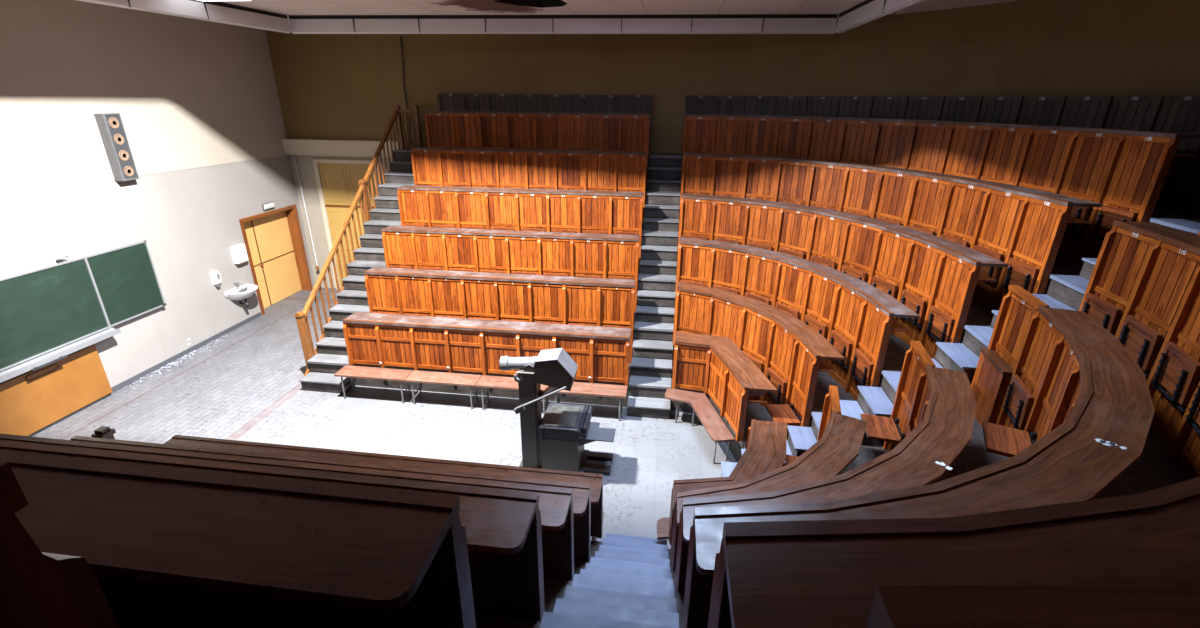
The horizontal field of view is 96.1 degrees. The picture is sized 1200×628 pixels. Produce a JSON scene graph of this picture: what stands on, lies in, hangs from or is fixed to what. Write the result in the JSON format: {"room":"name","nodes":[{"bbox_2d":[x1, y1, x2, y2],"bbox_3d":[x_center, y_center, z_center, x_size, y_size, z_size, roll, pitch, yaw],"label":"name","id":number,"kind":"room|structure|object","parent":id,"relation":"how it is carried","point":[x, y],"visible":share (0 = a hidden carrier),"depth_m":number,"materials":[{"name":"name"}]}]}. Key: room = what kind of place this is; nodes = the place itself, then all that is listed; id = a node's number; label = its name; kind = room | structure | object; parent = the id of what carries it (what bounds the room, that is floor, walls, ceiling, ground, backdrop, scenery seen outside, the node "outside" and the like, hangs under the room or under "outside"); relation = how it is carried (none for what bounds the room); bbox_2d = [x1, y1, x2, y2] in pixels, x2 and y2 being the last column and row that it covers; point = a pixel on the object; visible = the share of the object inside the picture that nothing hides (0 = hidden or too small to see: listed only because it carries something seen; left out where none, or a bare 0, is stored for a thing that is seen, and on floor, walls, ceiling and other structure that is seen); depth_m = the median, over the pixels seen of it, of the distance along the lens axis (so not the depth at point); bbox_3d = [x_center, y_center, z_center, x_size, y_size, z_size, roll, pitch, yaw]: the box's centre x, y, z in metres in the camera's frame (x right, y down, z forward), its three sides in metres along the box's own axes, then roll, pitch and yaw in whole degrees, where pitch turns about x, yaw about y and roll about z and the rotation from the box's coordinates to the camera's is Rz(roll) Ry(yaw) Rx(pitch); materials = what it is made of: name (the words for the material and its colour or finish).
{"room":"lecture hall","nodes":[
{"label":"lecture hall","id":0,"kind":"room"},
{"bbox_2d":[0,0,314,386],"bbox_3d":[-8.328,-1.245,6.890,0.300,6.240,13.050,3,22,7],"label":"wall","id":1,"kind":"structure","parent":0,"point":[197,102],"depth_m":9.27,"materials":[{"name":"beige paint"}]},
{"bbox_2d":[0,240,165,382],"bbox_3d":[-8.050,0.122,7.537,0.250,1.297,4.276,3,22,7],"label":"chalkboard","id":2,"kind":"object","parent":1,"relation":"attached to","point":[49,313],"visible":1,"depth_m":8.15,"materials":[{"name":"green metal"}]},
{"bbox_2d":[0,327,120,382],"bbox_3d":[-8.117,0.854,7.307,0.195,0.085,3.240,3,22,7],"label":"chalk tray","id":3,"kind":"object","parent":2,"relation":"on","point":[46,358],"depth_m":7.90,"materials":[{"name":"silver metal"}]},
{"bbox_2d":[94,113,138,180],"bbox_3d":[-7.799,-2.692,8.715,0.150,1.030,0.290,3,22,7],"label":"loudspeaker","id":4,"kind":"object","parent":1,"relation":"attached to","point":[110,125],"visible":1,"depth_m":8.67,"materials":[{"name":"grey paint"}]},
{"bbox_2d":[111,312,261,393],"bbox_3d":[-8.326,1.983,7.096,0.018,0.090,10.870,3,22,7],"label":"baseboard","id":5,"kind":"structure","parent":1,"relation":"attached to","point":[121,385],"depth_m":10.13,"materials":[{"name":"grey"}]},
{"bbox_2d":[210,270,221,286],"bbox_3d":[-7.679,-0.708,10.803,0.114,0.320,0.120,3,22,7],"label":"soap dispenser","id":6,"kind":"object","parent":1,"relation":"attached to","point":[215,274],"visible":1,"depth_m":10.77,"materials":[{"name":"grey plastic"}]},
{"bbox_2d":[230,244,248,264],"bbox_3d":[-7.588,-1.254,11.355,0.100,0.390,0.300,3,22,7],"label":"box","id":7,"kind":"object","parent":1,"relation":"attached to","point":[239,253],"visible":1,"depth_m":11.30,"materials":[{"name":"grey plastic"}]},
{"bbox_2d":[224,282,257,307],"bbox_3d":[-7.464,-0.400,11.405,0.450,0.552,0.660,3,22,7],"label":"basin","id":8,"kind":"object","parent":1,"relation":"attached to","point":[232,294],"visible":1,"depth_m":11.32,"materials":[{"name":"grey ceramic"}]},
{"bbox_2d":[262,202,274,210],"bbox_3d":[-7.441,-2.421,12.114,0.080,0.140,0.310,3,22,7],"label":"emergency light","id":9,"kind":"object","parent":1,"relation":"attached to","point":[269,205],"visible":1,"depth_m":12.06,"materials":[{"name":"grey paint"}]},
{"bbox_2d":[264,203,274,209],"bbox_3d":[-7.423,-2.421,12.112,0.045,0.110,0.280,3,22,7],"label":"diffuser","id":10,"kind":"object","parent":9,"relation":"attached to","point":[267,206],"depth_m":12.08,"materials":[{"name":"grey plastic"}]},
{"bbox_2d":[239,204,312,314],"bbox_3d":[-7.636,-1.322,12.605,0.340,2.170,1.820,3,22,7],"label":"door","id":11,"kind":"structure","parent":1,"relation":"in","point":[273,240],"depth_m":12.78,"materials":[{"name":"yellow wood"}]},
{"bbox_2d":[32,288,745,548],"bbox_3d":[-0.516,2.081,7.147,16.500,0.001,13.350,3,22,7],"label":"floor","id":12,"kind":"structure","parent":0,"point":[247,387],"depth_m":8.21,"materials":[{"name":"tile"}]},
{"bbox_2d":[0,345,111,435],"bbox_3d":[-8.227,1.437,7.375,0.087,0.900,2.910,3,22,7],"label":"plywood panel","id":13,"kind":"object","parent":12,"relation":"on","point":[32,402],"visible":0.96,"depth_m":7.98,"materials":[{"name":"brown wood"}]},
{"bbox_2d":[91,426,115,438],"bbox_3d":[-5.420,1.808,6.085,0.140,1.210,0.140,3,22,7],"label":"newel post","id":14,"kind":"object","parent":12,"relation":"on","point":[106,432],"visible":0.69,"depth_m":5.86,"materials":[{"name":"brown wood"}]},
{"bbox_2d":[124,334,226,388],"bbox_3d":[-7.699,0.859,10.011,0.414,0.021,2.372,3,22,7],"label":"debris","id":15,"kind":"object","parent":12,"relation":"on","point":[159,372],"visible":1,"depth_m":9.96,"materials":[{"name":"grey"}]},
{"bbox_2d":[299,149,414,392],"bbox_3d":[-4.295,-1.141,10.364,0.798,3.519,4.434,3,22,7],"label":"staircase","id":16,"kind":"structure","parent":12,"relation":"on","point":[354,299],"depth_m":9.99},
{"bbox_2d":[294,105,422,375],"bbox_3d":[-4.495,-1.586,10.410,0.530,4.534,4.575,3,22,7],"label":"stair railing","id":17,"kind":"object","parent":16,"relation":"attached to","point":[363,192],"visible":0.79,"depth_m":10.31,"materials":[{"name":"brown wood"}]},
{"bbox_2d":[334,365,412,403],"bbox_3d":[-3.651,1.155,8.790,1.182,0.455,0.330,3,22,7],"label":"bench","id":18,"kind":"object","parent":12,"relation":"on","point":[400,375],"visible":1,"depth_m":8.69,"materials":[{"name":"brown wood"}]},
{"bbox_2d":[404,370,480,408],"bbox_3d":[-2.491,1.221,8.651,1.142,0.455,0.330,3,22,7],"label":"bench","id":19,"kind":"object","parent":12,"relation":"on","point":[457,379],"visible":1,"depth_m":8.55,"materials":[{"name":"brown wood"}]},
{"bbox_2d":[475,375,547,414],"bbox_3d":[-1.341,1.286,8.513,1.162,0.455,0.330,3,22,7],"label":"bench","id":20,"kind":"object","parent":12,"relation":"on","point":[497,382],"visible":0.72,"depth_m":8.42,"materials":[{"name":"brown wood"}]},
{"bbox_2d":[500,348,616,475],"bbox_3d":[-0.521,1.244,6.965,1.440,1.690,0.615,3,22,7],"label":"projector","id":21,"kind":"object","parent":12,"relation":"on","point":[556,440],"visible":0.98,"depth_m":6.84,"materials":[{"name":"black plastic"}]},
{"bbox_2d":[541,386,558,397],"bbox_3d":[-0.573,0.910,6.708,0.320,0.260,0.120,3,22,7],"label":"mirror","id":22,"kind":"object","parent":21,"relation":"attached to","point":[549,389],"depth_m":6.68,"materials":[{"name":"silver metal"}]},
{"bbox_2d":[582,422,616,441],"bbox_3d":[-0.001,1.543,7.072,0.400,0.015,0.400,3,22,7],"label":"shelf","id":23,"kind":"object","parent":21,"relation":"attached to","point":[605,432],"depth_m":7.04,"materials":[{"name":"grey metal"}]},
{"bbox_2d":[555,382,627,420],"bbox_3d":[-0.176,1.352,8.373,1.172,0.455,0.330,3,22,7],"label":"bench","id":24,"kind":"object","parent":12,"relation":"on","point":[578,388],"visible":0.65,"depth_m":8.23,"materials":[{"name":"brown wood"}]},
{"bbox_2d":[540,533,678,627],"bbox_3d":[0.110,1.768,3.151,0.656,3.519,4.517,3,22,7],"label":"staircase","id":25,"kind":"structure","parent":12,"relation":"on","point":[628,583],"depth_m":3.41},
{"bbox_2d":[627,154,681,418],"bbox_3d":[1.049,-0.837,9.721,0.656,3.519,4.434,3,22,7],"label":"staircase","id":26,"kind":"structure","parent":12,"relation":"on","point":[659,191],"depth_m":9.44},
{"bbox_2d":[657,517,669,539],"bbox_3d":[1.183,2.352,5.891,1.386,0.455,0.525,-16,27,-35],"label":"bench","id":27,"kind":"object","parent":12,"relation":"on","point":[663,523],"visible":0.07,"depth_m":5.59,"materials":[{"name":"brown wood"}]},
{"bbox_2d":[665,388,734,463],"bbox_3d":[1.353,1.604,7.774,0.611,0.455,1.441,-3,22,-9],"label":"bench","id":28,"kind":"object","parent":12,"relation":"on","point":[710,419],"visible":0.96,"depth_m":7.67,"materials":[{"name":"brown wood"}]},
{"bbox_2d":[721,218,1199,476],"bbox_3d":[3.616,0.695,5.926,4.164,3.519,0.616,3,22,7],"label":"staircase","id":29,"kind":"structure","parent":12,"relation":"on","point":[1070,289],"depth_m":5.89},
{"bbox_2d":[265,29,653,287],"bbox_3d":[-3.265,-3.407,12.440,8.770,6.240,0.250,3,22,7],"label":"wall","id":30,"kind":"structure","parent":0,"point":[329,86],"depth_m":11.69,"materials":[{"name":"paint"}]},
{"bbox_2d":[294,155,318,269],"bbox_3d":[-7.130,-2.419,13.128,0.089,2.770,0.222,-11,24,-26],"label":"pipe","id":31,"kind":"object","parent":30,"relation":"attached to","point":[317,266],"visible":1,"depth_m":13.18,"materials":[{"name":"grey plastic"}]},
{"bbox_2d":[282,139,404,156],"bbox_3d":[-5.887,-3.820,12.417,2.930,0.340,0.180,3,22,7],"label":"trim","id":32,"kind":"structure","parent":30,"relation":"attached to","point":[362,148],"depth_m":12.38,"materials":[{"name":"paint"}]},
{"bbox_2d":[312,159,378,288],"bbox_3d":[-5.978,-2.103,13.187,1.560,3.220,0.080,3,22,7],"label":"door","id":33,"kind":"structure","parent":30,"relation":"in","point":[338,185],"depth_m":12.90,"materials":[{"name":"paint"}]},
{"bbox_2d":[400,36,410,143],"bbox_3d":[-4.258,-4.874,11.831,0.084,2.201,0.028,3,22,7],"label":"cable","id":34,"kind":"object","parent":30,"relation":"attached to","point":[400,36],"visible":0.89,"depth_m":11.80,"materials":[{"name":"black plastic"}]},
{"bbox_2d":[492,0,566,7],"bbox_3d":[-1.057,-4.906,8.155,1.100,0.350,0.970,3,22,7],"label":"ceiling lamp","id":35,"kind":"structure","parent":0,"point":[530,3],"depth_m":8.54,"materials":[{"name":"black"}]},
{"bbox_2d":[218,0,1017,25],"bbox_3d":[-0.678,-3.413,4.884,15.700,0.001,13.350,3,22,7],"label":"ceiling","id":36,"kind":"structure","parent":0,"point":[286,7],"depth_m":8.57,"materials":[{"name":"white paint"}]},
{"bbox_2d":[77,0,290,33],"bbox_3d":[-6.454,-3.852,6.229,0.157,0.315,7.738,5,22,10],"label":"trim","id":37,"kind":"structure","parent":36,"relation":"attached to","point":[213,11],"depth_m":8.27,"materials":[{"name":"silver metal"}]},
{"bbox_2d":[198,0,255,1],"bbox_3d":[-5.808,-4.597,7.800,1.240,0.038,0.720,3,22,7],"label":"recessed light","id":38,"kind":"object","parent":36,"relation":"in","point":[198,0],"visible":0.62,"depth_m":8.02,"materials":[{"name":"silver metal"}]},
{"bbox_2d":[306,148,1199,627],"bbox_3d":[0.726,0.550,6.265,12.000,3.519,12.970,3,22,7],"label":"floor","id":39,"kind":"structure","parent":0,"point":[1154,469],"depth_m":5.98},
{"bbox_2d":[0,461,118,627],"bbox_3d":[-1.067,0.794,0.619,1.160,1.412,0.340,3,22,7],"label":"bench","id":40,"kind":"object","parent":39,"relation":"on","point":[38,589],"visible":1,"depth_m":0.45,"materials":[{"name":"brown wood"}]},
{"bbox_2d":[0,450,475,627],"bbox_3d":[-2.694,1.020,1.796,4.640,1.338,0.340,3,22,7],"label":"bench","id":41,"kind":"object","parent":39,"relation":"on","point":[165,546],"visible":0.83,"depth_m":1.36,"materials":[{"name":"brown wood"}]},
{"bbox_2d":[0,440,544,620],"bbox_3d":[-2.594,1.320,2.764,4.640,1.309,0.340,3,22,7],"label":"bench","id":42,"kind":"object","parent":39,"relation":"on","point":[503,526],"visible":0.22,"depth_m":2.48,"materials":[{"name":"brown wood"}]},
{"bbox_2d":[0,433,573,580],"bbox_3d":[-2.494,1.611,3.733,4.640,1.295,0.340,3,22,7],"label":"bench","id":43,"kind":"object","parent":39,"relation":"on","point":[555,503],"visible":0.12,"depth_m":3.48,"materials":[{"name":"brown wood"}]},
{"bbox_2d":[71,436,590,561],"bbox_3d":[-2.401,1.892,4.645,4.640,1.341,0.340,3,22,7],"label":"bench","id":44,"kind":"object","parent":39,"relation":"on","point":[581,496],"visible":0.08,"depth_m":4.42,"materials":[{"name":"brown wood"}]},
{"bbox_2d":[164,435,602,538],"bbox_3d":[-2.296,1.845,5.496,4.640,0.750,0.410,3,22,7],"label":"bench","id":45,"kind":"object","parent":39,"relation":"on","point":[595,481],"visible":0.3,"depth_m":5.42,"materials":[{"name":"brown wood"}]},
{"bbox_2d":[342,312,631,384],"bbox_3d":[-1.833,0.537,8.720,4.640,0.805,0.420,3,22,7],"label":"bench","id":46,"kind":"object","parent":39,"relation":"on","point":[599,353],"visible":0.94,"depth_m":8.58,"materials":[{"name":"brown wood"}]},
{"bbox_2d":[364,267,635,362],"bbox_3d":[-1.731,0.011,9.323,4.640,1.391,0.398,3,22,7],"label":"bench","id":47,"kind":"object","parent":39,"relation":"on","point":[585,301],"visible":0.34,"depth_m":9.11,"materials":[{"name":"brown wood"}]},
{"bbox_2d":[381,226,639,312],"bbox_3d":[-1.627,-0.819,9.793,4.640,1.345,0.398,3,22,7],"label":"bench","id":48,"kind":"object","parent":39,"relation":"on","point":[610,256],"visible":0.47,"depth_m":9.58,"materials":[{"name":"brown wood"}]},
{"bbox_2d":[397,185,643,267],"bbox_3d":[-1.522,-1.678,10.262,4.640,1.354,0.398,3,22,7],"label":"bench","id":49,"kind":"object","parent":39,"relation":"on","point":[540,210],"visible":0.44,"depth_m":10.05,"materials":[{"name":"brown wood"}]},
{"bbox_2d":[411,147,646,225],"bbox_3d":[-1.419,-2.541,10.708,4.640,1.388,0.398,3,22,7],"label":"bench","id":50,"kind":"object","parent":39,"relation":"on","point":[586,170],"visible":0.44,"depth_m":10.49,"materials":[{"name":"brown wood"}]},
{"bbox_2d":[425,111,650,187],"bbox_3d":[-1.307,-3.434,11.217,4.640,1.432,0.398,3,22,7],"label":"bench","id":51,"kind":"object","parent":39,"relation":"on","point":[445,129],"visible":0.44,"depth_m":10.99,"materials":[{"name":"brown wood"}]},
{"bbox_2d":[437,93,652,152],"bbox_3d":[-1.222,-4.105,11.604,4.638,1.151,0.069,3,22,7],"label":"bench","id":52,"kind":"object","parent":39,"relation":"on","point":[563,103],"visible":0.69,"depth_m":11.44,"materials":[{"name":"grey paint"}]},
{"bbox_2d":[672,332,777,441],"bbox_3d":[1.643,0.978,7.690,0.864,0.805,1.970,-4,22,-10],"label":"bench","id":53,"kind":"object","parent":39,"relation":"on","point":[715,366],"visible":1,"depth_m":7.72,"materials":[{"name":"brown wood"}]},
{"bbox_2d":[748,397,763,402],"bbox_3d":[1.776,0.781,7.640,0.623,0.020,1.869,-11,24,-26],"label":"shelf","id":54,"kind":"object","parent":53,"relation":"attached to","point":[750,399],"depth_m":6.84,"materials":[{"name":"brown wood"}]},
{"bbox_2d":[668,419,786,544],"bbox_3d":[1.468,1.855,5.555,0.793,0.750,2.024,20,29,40],"label":"bench","id":55,"kind":"object","parent":39,"relation":"on","point":[765,452],"visible":0.53,"depth_m":5.49,"materials":[{"name":"brown wood"}]},
{"bbox_2d":[672,281,844,433],"bbox_3d":[2.142,0.613,7.897,0.920,1.391,3.211,-9,23,-22],"label":"bench","id":56,"kind":"object","parent":39,"relation":"on","point":[791,354],"visible":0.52,"depth_m":7.59,"materials":[{"name":"brown wood"}]},
{"bbox_2d":[819,359,835,372],"bbox_3d":[2.217,0.157,7.705,0.636,0.020,3.045,-11,24,-26],"label":"shelf","id":57,"kind":"object","parent":56,"relation":"attached to","point":[825,366],"depth_m":6.47,"materials":[{"name":"brown wood"}]},
{"bbox_2d":[670,385,867,570],"bbox_3d":[1.671,1.802,4.962,0.903,1.343,2.807,18,28,38],"label":"bench","id":58,"kind":"object","parent":39,"relation":"on","point":[840,437],"visible":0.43,"depth_m":4.54,"materials":[{"name":"brown wood"}]},
{"bbox_2d":[674,237,919,413],"bbox_3d":[2.688,-0.093,8.065,1.012,1.345,4.242,-12,25,-28],"label":"bench","id":59,"kind":"object","parent":39,"relation":"on","point":[856,317],"visible":0.64,"depth_m":7.64,"materials":[{"name":"brown wood"}]},
{"bbox_2d":[891,319,908,331],"bbox_3d":[2.711,-0.521,7.864,0.869,0.020,4.088,-12,25,-28],"label":"shelf","id":60,"kind":"object","parent":59,"relation":"attached to","point":[897,326],"depth_m":6.16,"materials":[{"name":"brown wood"}]},
{"bbox_2d":[674,340,975,592],"bbox_3d":[2.051,1.433,4.279,1.108,1.297,3.829,20,29,40],"label":"bench","id":61,"kind":"object","parent":39,"relation":"on","point":[931,420],"visible":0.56,"depth_m":3.81,"materials":[{"name":"brown wood"}]},
{"bbox_2d":[935,461,952,469],"bbox_3d":[2.305,1.014,3.613,0.052,0.002,0.101,-11,24,-26],"label":"paper scrap","id":62,"kind":"object","parent":61,"relation":"on","point":[936,462],"visible":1,"depth_m":3.62,"materials":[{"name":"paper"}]},
{"bbox_2d":[676,193,1008,368],"bbox_3d":[3.217,-0.816,8.203,1.254,1.354,5.302,-13,25,-30],"label":"bench","id":63,"kind":"object","parent":39,"relation":"on","point":[936,278],"visible":0.56,"depth_m":7.56,"materials":[{"name":"brown wood"}]},
{"bbox_2d":[977,272,996,281],"bbox_3d":[3.235,-1.252,8.007,1.113,0.020,5.163,-13,25,-30],"label":"shelf","id":64,"kind":"object","parent":63,"relation":"attached to","point":[982,277],"depth_m":5.82,"materials":[{"name":"brown wood"}]},
{"bbox_2d":[678,152,1102,309],"bbox_3d":[3.709,-1.548,8.327,1.484,1.388,6.311,-13,25,-30],"label":"bench","id":65,"kind":"object","parent":39,"relation":"on","point":[1023,228],"visible":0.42,"depth_m":7.41,"materials":[{"name":"brown wood"}]},
{"bbox_2d":[1068,217,1088,223],"bbox_3d":[3.724,-2.001,8.129,1.344,0.020,6.181,-13,25,-30],"label":"shelf","id":66,"kind":"object","parent":65,"relation":"attached to","point":[1070,220],"depth_m":5.46,"materials":[{"name":"brown wood"}]},
{"bbox_2d":[681,285,1154,627],"bbox_3d":[2.469,1.066,3.514,4.923,1.311,1.243,-18,28,-38],"label":"bench","id":67,"kind":"object","parent":39,"relation":"on","point":[1048,383],"visible":0.64,"depth_m":2.94,"materials":[{"name":"brown wood"}]},
{"bbox_2d":[1095,438,1126,449],"bbox_3d":[2.623,0.668,2.771,0.124,0.002,0.056,15,26,33],"label":"paper scrap","id":68,"kind":"object","parent":67,"relation":"on","point":[1107,443],"visible":1,"depth_m":2.77,"materials":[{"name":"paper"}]},
{"bbox_2d":[680,114,1199,263],"bbox_3d":[4.233,-2.297,8.484,1.730,1.432,7.400,-13,25,-30],"label":"bench","id":69,"kind":"object","parent":39,"relation":"on","point":[1124,171],"visible":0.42,"depth_m":7.16,"materials":[{"name":"brown wood"}]},
{"bbox_2d":[1175,153,1197,156],"bbox_3d":[4.246,-2.771,8.280,1.592,0.020,7.276,-13,25,-30],"label":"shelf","id":70,"kind":"object","parent":69,"relation":"attached to","point":[1176,154],"depth_m":5.13,"materials":[{"name":"brown wood"}]},
{"bbox_2d":[682,95,1199,215],"bbox_3d":[4.639,-2.849,8.579,1.694,1.151,8.030,-13,26,-31],"label":"bench","id":71,"kind":"object","parent":39,"relation":"on","point":[1180,191],"visible":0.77,"depth_m":7.42,"materials":[{"name":"grey paint"}]},
{"bbox_2d":[707,220,1199,627],"bbox_3d":[2.911,0.660,2.827,6.138,1.338,1.457,-17,28,-38],"label":"bench","id":72,"kind":"object","parent":39,"relation":"on","point":[1143,287],"visible":0.8,"depth_m":1.31,"materials":[{"name":"brown wood"}]},
{"bbox_2d":[867,231,1199,627],"bbox_3d":[3.304,0.275,2.126,7.178,1.337,1.694,-17,28,-37],"label":"bench","id":73,"kind":"object","parent":39,"relation":"on","point":[893,606],"visible":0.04,"depth_m":0.40,"materials":[{"name":"brown wood"}]},
{"bbox_2d":[650,0,1199,153],"bbox_3d":[3.448,-0.560,5.436,6.530,6.240,12.970,3,22,7],"label":"wall","id":74,"kind":"structure","parent":0,"point":[1020,47],"depth_m":8.40,"materials":[{"name":"paint"}]},
{"bbox_2d":[289,14,837,33],"bbox_3d":[-0.812,-5.090,9.469,9.613,0.315,0.157,2,22,4],"label":"trim","id":75,"kind":"structure","parent":74,"relation":"attached to","point":[652,23],"depth_m":9.39,"materials":[{"name":"silver metal"}]},
{"bbox_2d":[835,0,923,33],"bbox_3d":[3.547,-3.375,5.256,0.157,0.315,8.220,3,22,6],"label":"trim","id":76,"kind":"structure","parent":74,"relation":"attached to","point":[867,11],"depth_m":7.66,"materials":[{"name":"silver metal"}]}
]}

